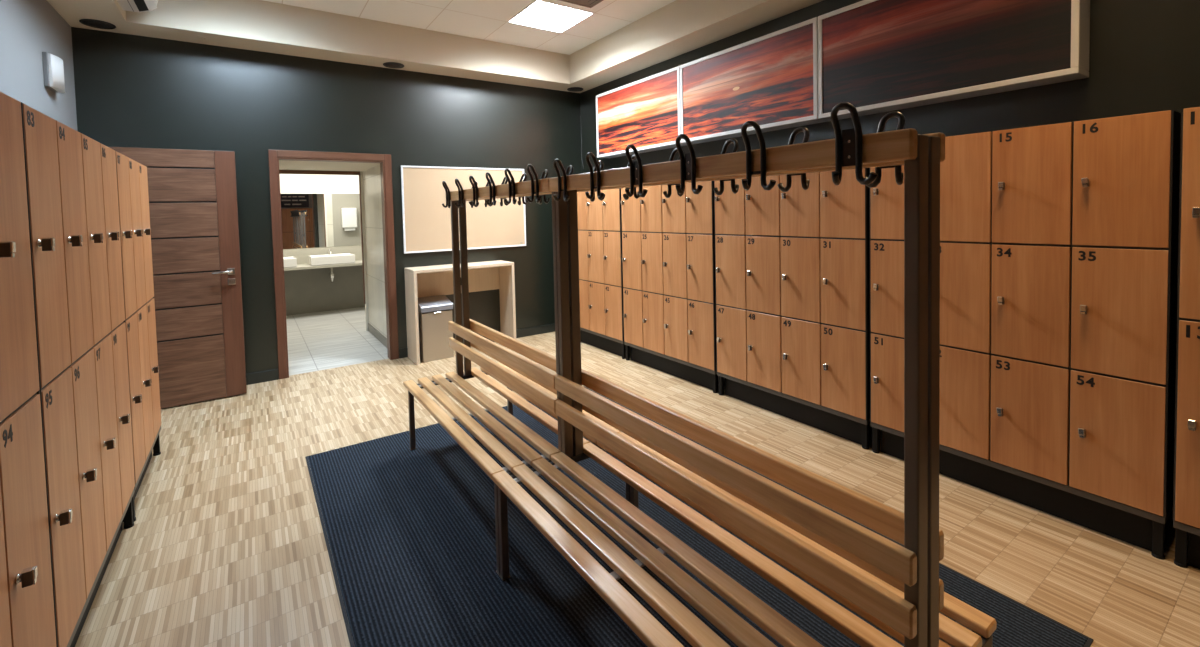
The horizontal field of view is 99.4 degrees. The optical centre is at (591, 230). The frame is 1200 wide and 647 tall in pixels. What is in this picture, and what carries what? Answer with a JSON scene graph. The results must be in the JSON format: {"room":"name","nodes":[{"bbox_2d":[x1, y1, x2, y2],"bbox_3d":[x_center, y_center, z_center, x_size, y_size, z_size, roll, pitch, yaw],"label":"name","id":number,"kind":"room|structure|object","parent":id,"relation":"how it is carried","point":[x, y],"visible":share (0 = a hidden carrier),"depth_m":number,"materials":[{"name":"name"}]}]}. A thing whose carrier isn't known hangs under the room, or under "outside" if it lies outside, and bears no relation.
{"room":"changing room","nodes":[
{"label":"changing room","id":0,"kind":"room"},
{"bbox_2d":[0,0,77,130],"bbox_3d":[-1.556,0.013,0.341,0.100,2.942,8.504,-3,3,-34],"label":"wall","id":1,"kind":"structure","parent":0,"point":[28,28],"depth_m":3.13,"materials":[{"name":"grey paint"}]},
{"bbox_2d":[42,52,64,92],"bbox_3d":[-3.538,-1.038,3.355,0.059,0.218,0.215,-3,3,-34],"label":"wall light","id":2,"kind":"object","parent":1,"relation":"attached to","point":[53,68],"visible":1,"depth_m":3.31,"materials":[{"name":"grey plastic"}]},
{"bbox_2d":[280,174,360,249],"bbox_3d":[-3.984,-0.030,8.073,3.600,2.550,0.100,-3,3,-34],"label":"wall","id":3,"kind":"structure","parent":0,"point":[289,183],"depth_m":7.85,"materials":[{"name":"white paint"}]},
{"bbox_2d":[280,194,360,248],"bbox_3d":[-3.998,-0.166,7.993,2.900,0.830,0.009,-3,3,-34],"label":"wall mirror","id":4,"kind":"object","parent":3,"relation":"attached to","point":[308,220],"visible":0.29,"depth_m":7.86,"materials":[{"name":"clear glass"}]},
{"bbox_2d":[283,246,361,282],"bbox_3d":[-3.803,0.524,7.845,3.596,0.528,0.499,-3,3,-34],"label":"countertop","id":5,"kind":"structure","parent":3,"relation":"attached to","point":[302,255],"depth_m":7.74,"materials":[{"name":"beige stone"}]},
{"bbox_2d":[283,257,296,267],"bbox_3d":[-4.563,0.466,7.274,0.585,0.128,0.400,-3,3,-34],"label":"basin","id":6,"kind":"object","parent":5,"relation":"in","point":[289,262],"visible":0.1,"depth_m":7.24,"materials":[{"name":"white ceramic"}]},
{"bbox_2d":[308,253,354,265],"bbox_3d":[-3.928,0.434,7.701,0.585,0.128,0.400,-3,3,-34],"label":"basin","id":7,"kind":"object","parent":5,"relation":"in","point":[331,259],"visible":1,"depth_m":7.56,"materials":[{"name":"white ceramic"}]},
{"bbox_2d":[283,246,361,263],"bbox_3d":[-3.942,0.391,8.042,3.596,0.270,0.011,-3,3,-34],"label":"backsplash","id":8,"kind":"structure","parent":3,"relation":"attached to","point":[302,255],"depth_m":7.85,"materials":[{"name":"beige stone"}]},
{"bbox_2d":[284,265,364,315],"bbox_3d":[-3.931,0.885,8.061,3.598,0.718,0.012,-3,3,-34],"label":"wall panel","id":9,"kind":"object","parent":3,"relation":"attached to","point":[306,290],"depth_m":7.90,"materials":[{"name":"beige tile"}]},
{"bbox_2d":[71,27,581,374],"bbox_3d":[-2.033,-0.163,5.216,4.760,2.942,0.120,-3,3,-34],"label":"wall","id":10,"kind":"structure","parent":0,"point":[132,91],"depth_m":4.73,"materials":[{"name":"black paint"}]},
{"bbox_2d":[79,19,115,28],"bbox_3d":[-3.675,-1.537,3.791,0.200,0.010,0.200,-3,3,-34],"label":"ceiling speaker","id":11,"kind":"object","parent":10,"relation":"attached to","point":[94,23],"visible":1,"depth_m":3.78,"materials":[{"name":"grey metal"}]},
{"bbox_2d":[117,0,157,11],"bbox_3d":[-3.051,-1.717,3.357,0.204,0.272,0.860,-3,3,-34],"label":"air conditioner","id":12,"kind":"object","parent":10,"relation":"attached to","point":[127,5],"visible":1,"depth_m":3.62,"materials":[{"name":"white plastic"}]},
{"bbox_2d":[109,147,246,408],"bbox_3d":[-3.269,0.372,3.940,0.913,2.006,0.102,-3,3,-34],"label":"door","id":13,"kind":"structure","parent":10,"relation":"in","point":[193,210],"depth_m":4.04,"materials":[{"name":"brown wood"}]},
{"bbox_2d":[246,369,278,384],"bbox_3d":[-3.346,1.327,4.282,1.217,0.098,0.015,-3,3,-34],"label":"baseboard","id":14,"kind":"structure","parent":10,"relation":"attached to","point":[269,375],"depth_m":4.55,"materials":[{"name":"black"}]},
{"bbox_2d":[277,150,383,162],"bbox_3d":[-2.487,-0.708,4.888,0.914,0.080,0.132,-3,3,-34],"label":"trim","id":15,"kind":"structure","parent":10,"relation":"attached to","point":[291,155],"depth_m":4.82,"materials":[{"name":"brown wood"}]},
{"bbox_2d":[268,150,398,378],"bbox_3d":[-2.462,0.291,4.928,1.047,2.078,0.132,-3,3,-34],"label":"trim","id":16,"kind":"structure","parent":10,"relation":"attached to","point":[386,166],"depth_m":4.67,"materials":[{"name":"brown wood"}]},
{"bbox_2d":[383,62,403,68],"bbox_3d":[-1.942,-1.624,5.001,0.200,0.010,0.200,-3,3,-34],"label":"ceiling speaker","id":17,"kind":"object","parent":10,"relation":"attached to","point":[396,65],"visible":1,"depth_m":4.99,"materials":[{"name":"grey metal"}]},
{"bbox_2d":[385,63,402,67],"bbox_3d":[-1.942,-1.621,5.001,0.168,0.005,0.168,-3,3,-34],"label":"speaker grille","id":18,"kind":"object","parent":17,"relation":"attached to","point":[390,65],"depth_m":4.99,"materials":[{"name":"grey metal"}]},
{"bbox_2d":[401,166,525,253],"bbox_3d":[-1.355,-0.242,5.585,1.387,0.899,0.021,-3,3,-34],"label":"notice board","id":19,"kind":"object","parent":10,"relation":"attached to","point":[426,223],"visible":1,"depth_m":5.46,"materials":[{"name":"white"}]},
{"bbox_2d":[399,323,554,357],"bbox_3d":[-1.020,1.213,5.847,2.287,0.098,0.015,-3,3,-34],"label":"baseboard","id":20,"kind":"structure","parent":10,"relation":"attached to","point":[403,352],"depth_m":6.03,"materials":[{"name":"black"}]},
{"bbox_2d":[567,87,583,91],"bbox_3d":[-0.194,-1.709,6.162,0.200,0.010,0.200,-3,3,-34],"label":"ceiling speaker","id":21,"kind":"object","parent":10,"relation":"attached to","point":[573,89],"visible":1,"depth_m":6.14,"materials":[{"name":"grey metal"}]},
{"bbox_2d":[568,88,581,90],"bbox_3d":[-0.194,-1.707,6.162,0.168,0.005,0.168,-3,3,-34],"label":"speaker grille","id":22,"kind":"object","parent":21,"relation":"attached to","point":[569,89],"depth_m":6.15,"materials":[{"name":"grey metal"}]},
{"bbox_2d":[279,160,379,170],"bbox_3d":[-2.962,-0.973,5.535,1.102,0.520,1.476,-3,3,-34],"label":"ceiling","id":23,"kind":"structure","parent":0,"point":[283,164],"depth_m":5.64,"materials":[{"name":"beige paint"}]},
{"bbox_2d":[363,164,386,337],"bbox_3d":[-2.439,0.017,5.909,0.100,2.550,1.476,-3,3,-34],"label":"wall","id":24,"kind":"structure","parent":0,"point":[374,251],"depth_m":6.00,"materials":[{"name":"beige tile"}]},
{"bbox_2d":[279,170,364,303],"bbox_3d":[-3.342,0.113,6.179,1.042,1.680,0.047,-3,3,-34],"label":"trim","id":25,"kind":"structure","parent":24,"relation":"attached to","point":[280,171],"depth_m":6.33,"materials":[{"name":"brown wood"}]},
{"bbox_2d":[368,323,386,347],"bbox_3d":[-2.446,1.243,5.908,0.012,0.100,1.435,-3,3,-34],"label":"baseboard","id":26,"kind":"structure","parent":24,"relation":"attached to","point":[371,329],"depth_m":6.02,"materials":[{"name":"beige tile"}]},
{"bbox_2d":[263,0,675,54],"bbox_3d":[0.318,-1.931,1.600,3.850,0.090,7.770,-3,3,-34],"label":"ceiling","id":27,"kind":"structure","parent":0,"point":[488,20],"depth_m":4.67,"materials":[{"name":"tile"}]},
{"bbox_2d":[508,0,593,32],"bbox_3d":[-0.386,-2.030,4.747,0.594,0.089,0.594,-3,3,-34],"label":"ceiling lamp","id":28,"kind":"object","parent":27,"relation":"attached to","point":[540,14],"visible":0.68,"depth_m":4.79,"materials":[{"name":"white plastic"}]},
{"bbox_2d":[560,0,602,7],"bbox_3d":[-0.072,-1.964,4.177,0.500,0.022,0.500,-3,3,-34],"label":"ceiling vent","id":29,"kind":"object","parent":27,"relation":"in","point":[586,3],"visible":1,"depth_m":4.40,"materials":[{"name":"brown"}]},
{"bbox_2d":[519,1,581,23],"bbox_3d":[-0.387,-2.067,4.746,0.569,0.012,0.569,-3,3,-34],"label":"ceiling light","id":30,"kind":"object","parent":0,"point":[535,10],"depth_m":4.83,"materials":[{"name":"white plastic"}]},
{"bbox_2d":[75,307,1199,646],"bbox_3d":[-0.529,1.396,3.094,4.760,0.080,12.070,-3,3,-34],"label":"floor","id":31,"kind":"structure","parent":0,"point":[225,546],"depth_m":2.41,"materials":[{"name":"beige wood"}]},
{"bbox_2d":[0,92,56,646],"bbox_3d":[-1.418,0.563,0.821,0.532,1.800,1.194,-3,3,-34],"label":"lockers","id":32,"kind":"object","parent":31,"relation":"on","point":[27,616],"visible":1,"depth_m":1.31,"materials":[{"name":"brown wood"}]},
{"bbox_2d":[21,102,134,646],"bbox_3d":[-2.089,0.540,1.817,0.532,1.800,1.194,-3,3,-34],"label":"lockers","id":33,"kind":"object","parent":31,"relation":"on","point":[72,191],"visible":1,"depth_m":1.75,"materials":[{"name":"brown wood"}]},
{"bbox_2d":[115,151,160,521],"bbox_3d":[-2.676,0.521,2.689,0.532,1.800,0.893,-3,3,-34],"label":"lockers","id":34,"kind":"object","parent":31,"relation":"on","point":[132,180],"visible":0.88,"depth_m":2.73,"materials":[{"name":"brown wood"}]},
{"bbox_2d":[418,295,453,361],"bbox_3d":[-1.610,0.993,5.213,0.320,0.611,0.266,-3,3,-34],"label":"waste bin","id":35,"kind":"object","parent":31,"relation":"on","point":[434,312],"visible":0.87,"depth_m":5.11,"materials":[{"name":"silver metal"}]},
{"bbox_2d":[404,260,515,364],"bbox_3d":[-1.369,0.824,5.393,1.068,0.924,0.352,-3,3,-34],"label":"desk","id":36,"kind":"object","parent":31,"relation":"on","point":[423,281],"visible":0.81,"depth_m":5.44,"materials":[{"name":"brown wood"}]},
{"bbox_2d":[577,188,625,358],"bbox_3d":[0.157,0.344,5.569,0.532,1.800,1.166,-3,3,-34],"label":"lockers","id":37,"kind":"object","parent":31,"relation":"on","point":[599,222],"visible":0.43,"depth_m":5.24,"materials":[{"name":"brown wood"}]},
{"bbox_2d":[621,181,717,392],"bbox_3d":[0.819,0.366,4.586,0.532,1.800,1.166,-3,3,-34],"label":"lockers","id":38,"kind":"object","parent":31,"relation":"on","point":[668,244],"visible":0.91,"depth_m":4.37,"materials":[{"name":"brown wood"}]},
{"bbox_2d":[305,386,1093,646],"bbox_3d":[-0.042,1.367,2.396,2.036,0.006,3.084,-3,3,-34],"label":"floor mat","id":39,"kind":"object","parent":31,"relation":"on","point":[410,535],"visible":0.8,"depth_m":2.08,"materials":[{"name":"carpet"}]},
{"bbox_2d":[403,164,629,574],"bbox_3d":[-0.487,0.527,2.779,0.738,1.664,1.388,-3,3,-34],"label":"bench","id":40,"kind":"object","parent":39,"relation":"on","point":[532,381],"visible":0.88,"depth_m":2.63,"materials":[{"name":"brown wood"}]},
{"bbox_2d":[492,102,996,646],"bbox_3d":[0.294,0.553,1.618,0.738,1.664,1.408,-3,3,-34],"label":"bench","id":41,"kind":"object","parent":39,"relation":"on","point":[911,615],"visible":1,"depth_m":1.33,"materials":[{"name":"brown wood"}]},
{"bbox_2d":[714,168,870,449],"bbox_3d":[1.482,0.388,3.603,0.532,1.800,1.166,-3,3,-34],"label":"lockers","id":42,"kind":"object","parent":31,"relation":"on","point":[792,267],"visible":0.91,"depth_m":3.37,"materials":[{"name":"brown wood"}]},
{"bbox_2d":[869,110,1180,559],"bbox_3d":[2.144,0.410,2.620,0.532,1.800,1.166,-3,3,-34],"label":"lockers","id":43,"kind":"object","parent":31,"relation":"on","point":[1059,242],"visible":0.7,"depth_m":2.29,"materials":[{"name":"brown wood"}]},
{"bbox_2d":[1173,107,1199,568],"bbox_3d":[2.811,0.432,1.629,0.532,1.800,1.184,-3,3,-34],"label":"lockers","id":44,"kind":"object","parent":31,"relation":"on","point":[1186,485],"visible":1,"depth_m":1.97,"materials":[{"name":"brown wood"}]},
{"bbox_2d":[580,0,1199,511],"bbox_3d":[2.308,-0.178,2.940,0.100,2.942,8.504,-3,3,-34],"label":"wall","id":45,"kind":"structure","parent":0,"point":[1144,55],"depth_m":2.59,"materials":[{"name":"black paint"}]},
{"bbox_2d":[47,0,822,92],"bbox_3d":[0.331,-1.764,1.585,4.760,0.423,8.724,-3,3,-34],"label":"ceiling","id":46,"kind":"structure","parent":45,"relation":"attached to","point":[679,27],"depth_m":4.54,"materials":[{"name":"beige paint"}]},
{"bbox_2d":[580,116,583,168],"bbox_3d":[-0.118,-1.106,6.369,0.013,0.672,0.063,-3,3,-29],"label":"hanging cable","id":47,"kind":"object","parent":45,"relation":"hanging from","point":[580,116],"visible":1,"depth_m":6.38,"materials":[{"name":"grey plastic"}]},
{"bbox_2d":[596,66,686,157],"bbox_3d":[0.507,-1.176,5.290,0.178,0.705,1.355,-3,3,-34],"label":"framed picture","id":48,"kind":"object","parent":45,"relation":"attached to","point":[645,113],"visible":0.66,"depth_m":5.15,"materials":[{"name":"white"}]},
{"bbox_2d":[680,17,830,143],"bbox_3d":[1.268,-1.151,4.161,0.178,0.705,1.355,-3,3,-34],"label":"framed picture","id":49,"kind":"object","parent":45,"relation":"attached to","point":[770,80],"visible":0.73,"depth_m":4.00,"materials":[{"name":"white"}]},
{"bbox_2d":[818,0,1089,119],"bbox_3d":[2.027,-1.125,3.035,0.178,0.705,1.346,-3,3,-34],"label":"framed picture","id":50,"kind":"object","parent":45,"relation":"attached to","point":[875,56],"visible":0.88,"depth_m":2.92,"materials":[{"name":"white"}]},
{"bbox_3d":[-3.436,0.066,5.239,0.100,2.550,1.476,-3,3,-34],"label":"wall","id":51,"kind":"structure","parent":0,"visible":0},
{"bbox_2d":[360,171,368,330],"bbox_3d":[-3.337,0.287,6.186,1.103,2.030,0.047,-3,3,-34],"label":"trim","id":52,"kind":"structure","parent":51,"relation":"attached to","point":[361,172],"depth_m":6.47,"materials":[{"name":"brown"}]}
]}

